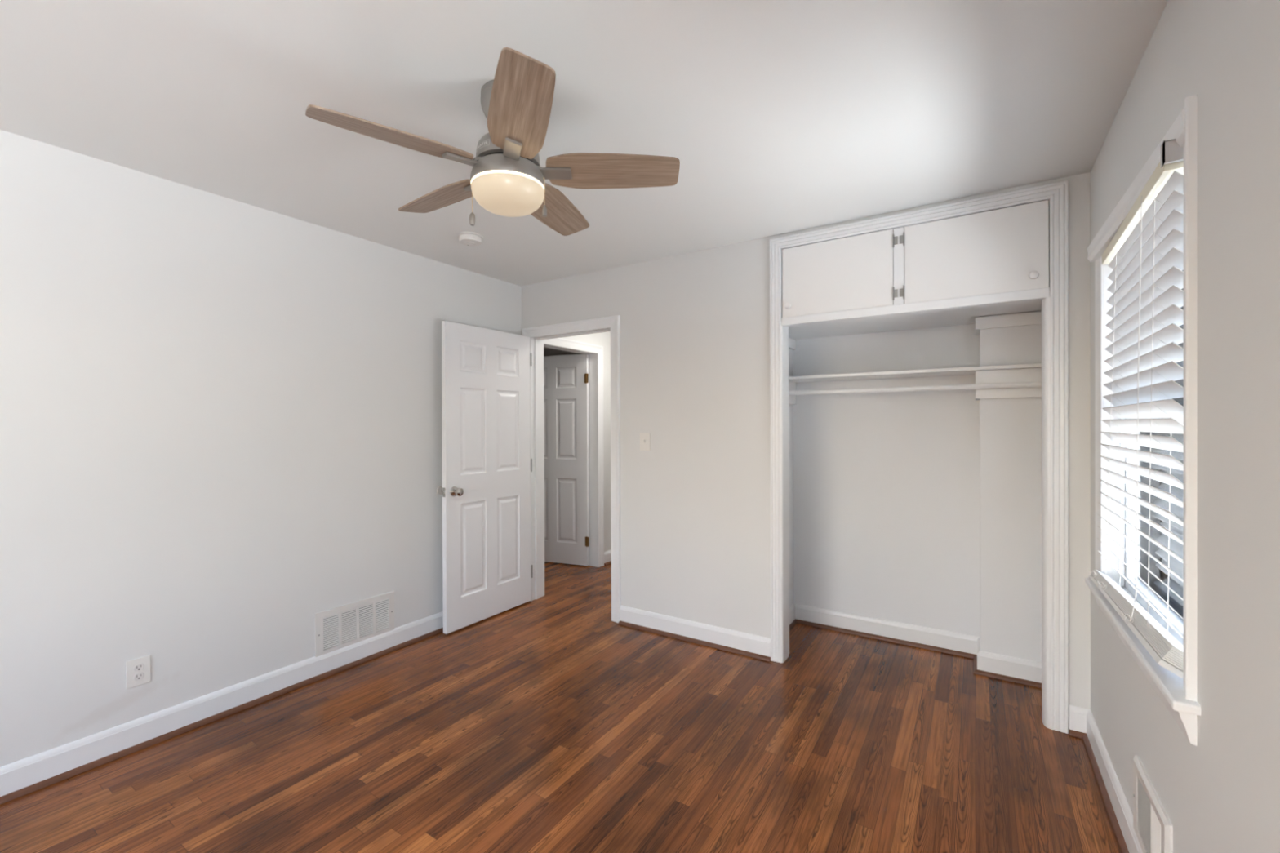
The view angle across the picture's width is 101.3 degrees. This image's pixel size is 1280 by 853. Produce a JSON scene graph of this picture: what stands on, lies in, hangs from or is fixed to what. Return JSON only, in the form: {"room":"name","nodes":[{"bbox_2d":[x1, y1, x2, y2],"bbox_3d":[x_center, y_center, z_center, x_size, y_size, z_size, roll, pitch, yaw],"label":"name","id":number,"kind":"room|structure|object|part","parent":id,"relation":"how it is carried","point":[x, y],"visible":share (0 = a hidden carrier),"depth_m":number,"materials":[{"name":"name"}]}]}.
{"room":"empty bedroom","nodes":[
{"label":"empty bedroom","id":0,"kind":"room"},
{"bbox_2d":[0,129,521,767],"bbox_3d":[-2.376,0.140,1.938,0.120,2.438,5.200,0,0,33],"label":"wall","id":1,"kind":"structure","parent":0,"point":[221,424],"depth_m":2.36,"materials":[{"name":"white paint"}]},
{"bbox_2d":[125,654,151,688],"bbox_3d":[-2.119,1.037,2.217,0.009,0.115,0.078,0,0,33],"label":"electrical outlet","id":2,"kind":"object","parent":1,"relation":"attached to","point":[138,671],"visible":1,"depth_m":2.21,"materials":[{"name":"white plastic"}]},
{"bbox_2d":[133,663,144,671],"bbox_3d":[-2.117,1.018,2.216,0.004,0.027,0.034,0,0,33],"label":"socket","id":3,"kind":"object","parent":2,"relation":"attached to","point":[136,667],"depth_m":2.21,"materials":[{"name":"white plastic"}]},
{"bbox_2d":[133,672,144,680],"bbox_3d":[-2.117,1.056,2.216,0.004,0.027,0.034,0,0,33],"label":"socket","id":4,"kind":"object","parent":2,"relation":"attached to","point":[136,676],"depth_m":2.21,"materials":[{"name":"white plastic"}]},
{"bbox_2d":[0,611,443,804],"bbox_3d":[-2.307,1.298,1.901,0.033,0.122,5.200,0,0,33],"label":"baseboard","id":5,"kind":"structure","parent":1,"relation":"attached to","point":[22,777],"depth_m":2.34,"materials":[{"name":"white wood"}]},
{"bbox_2d":[315,591,394,657],"bbox_3d":[-1.617,1.123,3.000,0.009,0.240,0.452,0,0,33],"label":"air vent","id":6,"kind":"object","parent":1,"relation":"in","point":[343,626],"visible":1,"depth_m":2.98,"materials":[{"name":"white metal"}]},
{"bbox_2d":[436,486,442,495],"bbox_3d":[-1.318,0.425,3.471,0.006,0.060,0.060,0,0,33],"label":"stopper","id":7,"kind":"object","parent":1,"relation":"attached to","point":[439,488],"visible":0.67,"depth_m":3.46,"materials":[{"name":"white plastic"}]},
{"bbox_2d":[0,561,1119,852],"bbox_3d":[-0.895,1.381,2.838,7.800,0.060,8.900,0,0,33],"label":"floor","id":8,"kind":"structure","parent":0,"point":[549,723],"depth_m":2.12,"materials":[{"name":"brown wood"}]},
{"bbox_2d":[545,353,582,356],"bbox_3d":[0.064,0.112,7.334,4.370,2.438,0.120,0,0,33],"label":"wall","id":9,"kind":"structure","parent":0,"point":[570,353],"depth_m":7.98,"materials":[{"name":"white paint"}]},
{"bbox_2d":[0,0,1168,356],"bbox_3d":[-1.350,-1.127,3.114,6.741,0.080,8.900,0,0,33],"label":"ceiling","id":10,"kind":"structure","parent":0,"point":[778,117],"depth_m":1.74,"materials":[{"name":"paint"}]},
{"bbox_2d":[457,231,483,246],"bbox_3d":[-0.968,-1.066,2.995,0.142,0.043,0.142,0,0,33],"label":"smoke detector","id":11,"kind":"object","parent":10,"relation":"attached to","point":[468,238],"visible":1,"depth_m":2.95,"materials":[{"name":"white plastic"}]},
{"bbox_3d":[-0.968,-1.082,2.995,0.142,0.010,0.142,0,0,33],"label":"plate","id":12,"kind":"part","parent":11,"relation":"part of","materials":[{"name":"white plastic"}]},
{"bbox_2d":[305,47,679,235],"bbox_3d":[-0.457,-0.874,1.742,1.053,0.420,1.090,0,0,33],"label":"ceiling fan","id":13,"kind":"object","parent":10,"relation":"hanging from","point":[507,176],"visible":1,"depth_m":1.63,"materials":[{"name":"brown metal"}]},
{"bbox_3d":[-0.705,-0.835,1.513,0.434,0.044,0.158,0,0,-37],"label":"blade","id":14,"kind":"part","parent":13,"relation":"part of","materials":[{"name":"brown wood"}]},
{"bbox_3d":[-0.714,-0.836,1.913,0.436,0.044,0.160,0,0,33],"label":"blade","id":15,"kind":"part","parent":13,"relation":"part of","materials":[{"name":"brown wood"}]},
{"bbox_3d":[-0.431,-0.745,1.719,0.235,0.078,0.235,0,0,33],"label":"lamp shade","id":16,"kind":"part","parent":13,"relation":"part of","materials":[{"name":"beige glass"}]},
{"bbox_3d":[-0.320,-0.836,1.395,0.158,0.044,0.434,0,0,-19],"label":"blade","id":17,"kind":"part","parent":13,"relation":"part of","materials":[{"name":"brown wood"}]},
{"bbox_3d":[-0.314,-0.765,1.706,0.010,0.089,0.004,0,0,7],"label":"pull chain","id":18,"kind":"part","parent":13,"relation":"part of","materials":[{"name":"beige"}]},
{"bbox_3d":[-0.331,-0.838,2.047,0.158,0.044,0.434,0,0,17],"label":"blade","id":19,"kind":"part","parent":13,"relation":"part of","materials":[{"name":"brown wood"}]},
{"bbox_3d":[-0.089,-0.838,1.725,0.434,0.044,0.158,0,0,-1],"label":"blade","id":20,"kind":"part","parent":13,"relation":"part of","materials":[{"name":"brown wood"}]},
{"bbox_2d":[560,331,611,551],"bbox_3d":[-0.118,0.119,5.556,0.120,2.438,3.070,0,0,33],"label":"wall","id":21,"kind":"structure","parent":0,"point":[602,339],"depth_m":5.11,"materials":[{"name":"white paint"}]},
{"bbox_2d":[543,354,589,565],"bbox_3d":[-0.841,0.320,5.140,0.769,2.018,0.051,0,0,21],"label":"door","id":22,"kind":"structure","parent":21,"relation":"in","point":[566,377],"depth_m":5.08,"materials":[{"name":"white paint"}]},
{"bbox_2d":[543,337,604,567],"bbox_3d":[-0.655,0.286,4.699,0.142,2.111,0.925,0,0,33],"label":"door frame","id":23,"kind":"structure","parent":21,"relation":"attached to","point":[596,428],"depth_m":5.01,"materials":[{"name":"white"}]},
{"bbox_2d":[604,550,611,565],"bbox_3d":[0.218,1.275,5.936,0.033,0.122,2.080,0,0,33],"label":"baseboard","id":24,"kind":"structure","parent":21,"relation":"attached to","point":[607,555],"depth_m":5.11,"materials":[{"name":"white wood"}]},
{"bbox_3d":[0.218,1.325,5.936,0.033,0.021,2.080,0,0,33],"label":"shoe moulding","id":25,"kind":"part","parent":24,"relation":"part of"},
{"bbox_2d":[788,348,793,606],"bbox_3d":[0.860,0.124,3.425,0.125,2.438,0.535,0,0,33],"label":"wall","id":26,"kind":"structure","parent":0,"point":[790,351],"depth_m":3.58,"materials":[{"name":"white paint"}]},
{"bbox_2d":[789,603,796,631],"bbox_3d":[0.930,1.281,3.387,0.033,0.122,0.535,0,0,33],"label":"baseboard","id":27,"kind":"structure","parent":26,"relation":"attached to","point":[793,622],"depth_m":3.54,"materials":[{"name":"white wood"}]},
{"bbox_3d":[0.930,1.332,3.387,0.033,0.021,0.535,0,0,33],"label":"shoe moulding","id":28,"kind":"part","parent":27,"relation":"part of","materials":[{"name":"brown wood"}]},
{"bbox_2d":[520,172,1090,709],"bbox_3d":[0.544,0.125,3.233,3.401,2.438,0.130,0,0,33],"label":"wall","id":29,"kind":"structure","parent":0,"point":[695,509],"depth_m":3.22,"materials":[{"name":"white paint"}]},
{"bbox_2d":[522,315,621,623],"bbox_3d":[-0.480,0.292,3.888,0.908,2.102,0.169,0,0,33],"label":"door frame","id":30,"kind":"structure","parent":29,"relation":"attached to","point":[537,335],"depth_m":3.94,"materials":[{"name":"white"}]},
{"bbox_2d":[441,320,533,634],"bbox_3d":[-1.057,0.326,3.704,0.172,2.018,0.788,0,0,33],"label":"door","id":31,"kind":"structure","parent":30,"relation":"in","point":[487,462],"depth_m":3.65,"materials":[{"name":"white paint"}]},
{"bbox_3d":[-1.267,0.425,3.379,0.025,0.060,0.012,0,0,33],"label":"latch plate","id":32,"kind":"part","parent":31,"relation":"part of","materials":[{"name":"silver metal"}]},
{"bbox_3d":[-1.186,0.425,3.408,0.070,0.066,0.066,0,0,33],"label":"knob","id":33,"kind":"part","parent":31,"relation":"part of","materials":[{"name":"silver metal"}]},
{"bbox_3d":[-0.442,0.293,3.953,0.902,2.100,0.018,0,0,33],"label":"hall casing","id":34,"kind":"part","parent":30,"relation":"part of","materials":[{"name":"white wood"}]},
{"bbox_2d":[640,432,650,450],"bbox_3d":[0.030,0.101,3.473,0.080,0.117,0.019,0,0,33],"label":"light switch","id":35,"kind":"object","parent":29,"relation":"attached to","point":[645,437],"visible":1,"depth_m":3.47,"materials":[{"name":"white plastic"}]},
{"bbox_2d":[618,604,770,661],"bbox_3d":[0.305,1.284,3.296,1.052,0.122,0.033,0,0,33],"label":"baseboard","id":36,"kind":"structure","parent":29,"relation":"attached to","point":[757,646],"depth_m":3.26,"materials":[{"name":"white wood"}]},
{"bbox_2d":[769,180,1068,733],"bbox_3d":[1.346,0.135,2.708,1.334,2.414,0.153,0,0,33],"label":"closet frame","id":37,"kind":"object","parent":29,"relation":"attached to","point":[1055,308],"visible":0.98,"depth_m":2.33,"materials":[{"name":"white wood"}]},
{"bbox_2d":[1068,704,1088,738],"bbox_3d":[1.905,1.282,2.271,0.073,0.122,0.033,0,0,33],"label":"baseboard","id":38,"kind":"structure","parent":29,"relation":"attached to","point":[1077,715],"depth_m":2.28,"materials":[{"name":"white wood"}]},
{"bbox_3d":[1.906,1.333,2.271,0.073,0.021,0.033,0,0,33],"label":"shoe moulding","id":39,"kind":"part","parent":38,"relation":"part of","materials":[{"name":"brown wood"}]},
{"bbox_2d":[792,250,980,636],"bbox_3d":[1.658,0.121,3.303,1.601,2.438,0.120,0,0,33],"label":"wall","id":40,"kind":"structure","parent":0,"point":[886,484],"depth_m":3.29,"materials":[{"name":"white paint"}]},
{"bbox_2d":[794,603,979,658],"bbox_3d":[1.507,1.280,3.316,1.080,0.122,0.033,0,0,33],"label":"baseboard","id":41,"kind":"structure","parent":40,"relation":"attached to","point":[921,637],"depth_m":3.28,"materials":[{"name":"white wood"}]},
{"bbox_2d":[788,363,1041,404],"bbox_3d":[1.532,-0.234,2.993,1.472,0.168,0.530,0,0,33],"label":"closet shelf","id":42,"kind":"object","parent":40,"relation":"attached to","point":[1021,372],"visible":0.58,"depth_m":2.82,"materials":[{"name":"white wood"}]},
{"bbox_2d":[788,381,1041,395],"bbox_3d":[1.537,-0.214,2.983,1.451,0.028,0.028,0,0,33],"label":"closet rod","id":43,"kind":"object","parent":42,"relation":"attached to","point":[1017,384],"visible":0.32,"depth_m":2.94,"materials":[{"name":"white"}]},
{"bbox_2d":[781,200,1049,350],"bbox_3d":[1.484,-0.767,2.918,1.472,0.483,0.703,0,0,33],"label":"upper cabinet","id":44,"kind":"object","parent":40,"relation":"attached to","point":[960,270],"visible":0.95,"depth_m":2.64,"materials":[{"name":"white wood"}]},
{"bbox_3d":[0.830,-0.675,2.939,0.036,0.036,0.032,0,0,33],"label":"knob","id":45,"kind":"part","parent":44,"relation":"part of","materials":[{"name":"white paint"}]},
{"bbox_3d":[1.051,-0.809,2.825,0.567,0.390,0.019,0,0,33],"label":"door","id":46,"kind":"part","parent":44,"relation":"part of","materials":[{"name":"white paint"}]},
{"bbox_3d":[1.576,-0.809,2.489,0.575,0.390,0.019,0,0,33],"label":"door","id":47,"kind":"part","parent":44,"relation":"part of","materials":[{"name":"white paint"}]},
{"bbox_3d":[1.760,-0.676,2.344,0.036,0.036,0.032,0,0,33],"label":"knob","id":48,"kind":"part","parent":44,"relation":"part of","materials":[{"name":"white paint"}]},
{"bbox_2d":[979,311,1041,662],"bbox_3d":[2.074,0.122,2.836,0.396,2.438,0.218,0,0,33],"label":"wall","id":49,"kind":"structure","parent":0,"point":[1011,428],"depth_m":2.78,"materials":[{"name":"white paint"}]},
{"bbox_2d":[973,636,980,672],"bbox_3d":[1.889,1.280,2.942,0.033,0.122,0.251,0,0,33],"label":"baseboard","id":50,"kind":"structure","parent":49,"relation":"attached to","point":[975,659],"depth_m":2.94,"materials":[{"name":"white wood"}]},
{"bbox_3d":[1.889,1.330,2.942,0.033,0.021,0.251,0,0,33],"label":"shoe moulding","id":51,"kind":"part","parent":50,"relation":"part of","materials":[{"name":"brown wood"}]},
{"bbox_2d":[973,650,1041,688],"bbox_3d":[1.997,1.280,2.743,0.429,0.122,0.033,0,0,33],"label":"baseboard","id":52,"kind":"structure","parent":49,"relation":"attached to","point":[1002,667],"depth_m":2.77,"materials":[{"name":"white wood"}]},
{"bbox_3d":[1.997,1.331,2.743,0.429,0.021,0.033,0,0,33],"label":"shoe moulding","id":53,"kind":"part","parent":52,"relation":"part of","materials":[{"name":"brown wood"}]},
{"bbox_2d":[1090,0,1279,852],"bbox_3d":[0.827,0.135,0.391,0.140,2.438,6.050,0,0,33],"label":"wall","id":54,"kind":"structure","parent":0,"point":[1220,793],"depth_m":1.05,"materials":[{"name":"white paint"}]},
{"bbox_2d":[1081,709,1142,852],"bbox_3d":[0.529,1.295,0.084,0.033,0.122,5.200,0,0,33],"label":"baseboard","id":55,"kind":"structure","parent":54,"relation":"attached to","point":[1120,815],"depth_m":1.85,"materials":[{"name":"white"}]},
{"bbox_3d":[0.529,1.345,0.085,0.033,0.021,5.200,0,0,33],"label":"shoe moulding","id":56,"kind":"part","parent":55,"relation":"part of","materials":[{"name":"brown wood"}]},
{"bbox_2d":[1084,94,1200,746],"bbox_3d":[1.585,-0.015,1.589,0.215,1.453,1.125,0,0,33],"label":"window","id":57,"kind":"structure","parent":54,"relation":"in","point":[1178,695],"depth_m":1.56,"materials":[{"name":"white"}]},
{"bbox_3d":[1.527,-0.691,1.650,0.038,0.076,1.078,0,0,33],"label":"head casing","id":58,"kind":"part","parent":57,"relation":"part of","materials":[{"name":"white wood"}]},
{"bbox_2d":[1088,138,1183,678],"bbox_3d":[1.516,-0.035,1.623,0.101,1.287,0.924,0,0,34],"label":"window blind","id":59,"kind":"object","parent":57,"relation":"attached to","point":[1145,255],"visible":0.97,"depth_m":1.45,"materials":[{"name":"white plastic"}]},
{"bbox_3d":[1.539,-0.040,1.713,0.030,1.197,0.627,0,0,33],"label":"lift cord","id":60,"kind":"part","parent":59,"relation":"part of","materials":[{"name":"white fabric"}]},
{"bbox_3d":[1.684,-0.019,1.849,0.071,1.200,0.004,0,0,33],"label":"ladder cord","id":61,"kind":"part","parent":59,"relation":"part of","materials":[{"name":"white fabric"}]},
{"bbox_3d":[1.516,0.583,1.635,0.050,0.050,0.907,0,0,33],"label":"rail","id":62,"kind":"part","parent":59,"relation":"part of","materials":[{"name":"white plastic"}]},
{"bbox_3d":[1.385,-0.017,1.394,0.054,1.200,0.004,0,0,33],"label":"ladder cord","id":63,"kind":"part","parent":59,"relation":"part of","materials":[{"name":"white fabric"}]},
{"bbox_3d":[1.539,0.623,1.622,0.100,0.023,1.125,0,0,33],"label":"sill","id":64,"kind":"part","parent":57,"relation":"part of","materials":[{"name":"white"}]},
{"bbox_3d":[1.598,0.285,1.582,0.034,0.651,0.951,0,0,33],"label":"sash","id":65,"kind":"part","parent":57,"relation":"part of","materials":[{"name":"white"}]},
{"bbox_3d":[1.598,0.282,1.582,0.004,0.565,0.865,0,0,33],"label":"pane","id":66,"kind":"part","parent":57,"relation":"part of","materials":[{"name":"clear glass"}]},
{"bbox_3d":[1.626,-0.333,1.560,0.004,0.570,0.865,0,0,33],"label":"pane","id":67,"kind":"part","parent":57,"relation":"part of","materials":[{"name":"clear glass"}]},
{"bbox_2d":[1133,755,1173,852],"bbox_3d":[1.416,1.116,1.466,0.029,0.227,0.335,0,0,33],"label":"air vent","id":68,"kind":"object","parent":54,"relation":"in","point":[1153,827],"visible":1,"depth_m":1.47,"materials":[{"name":"white metal"}]}
]}

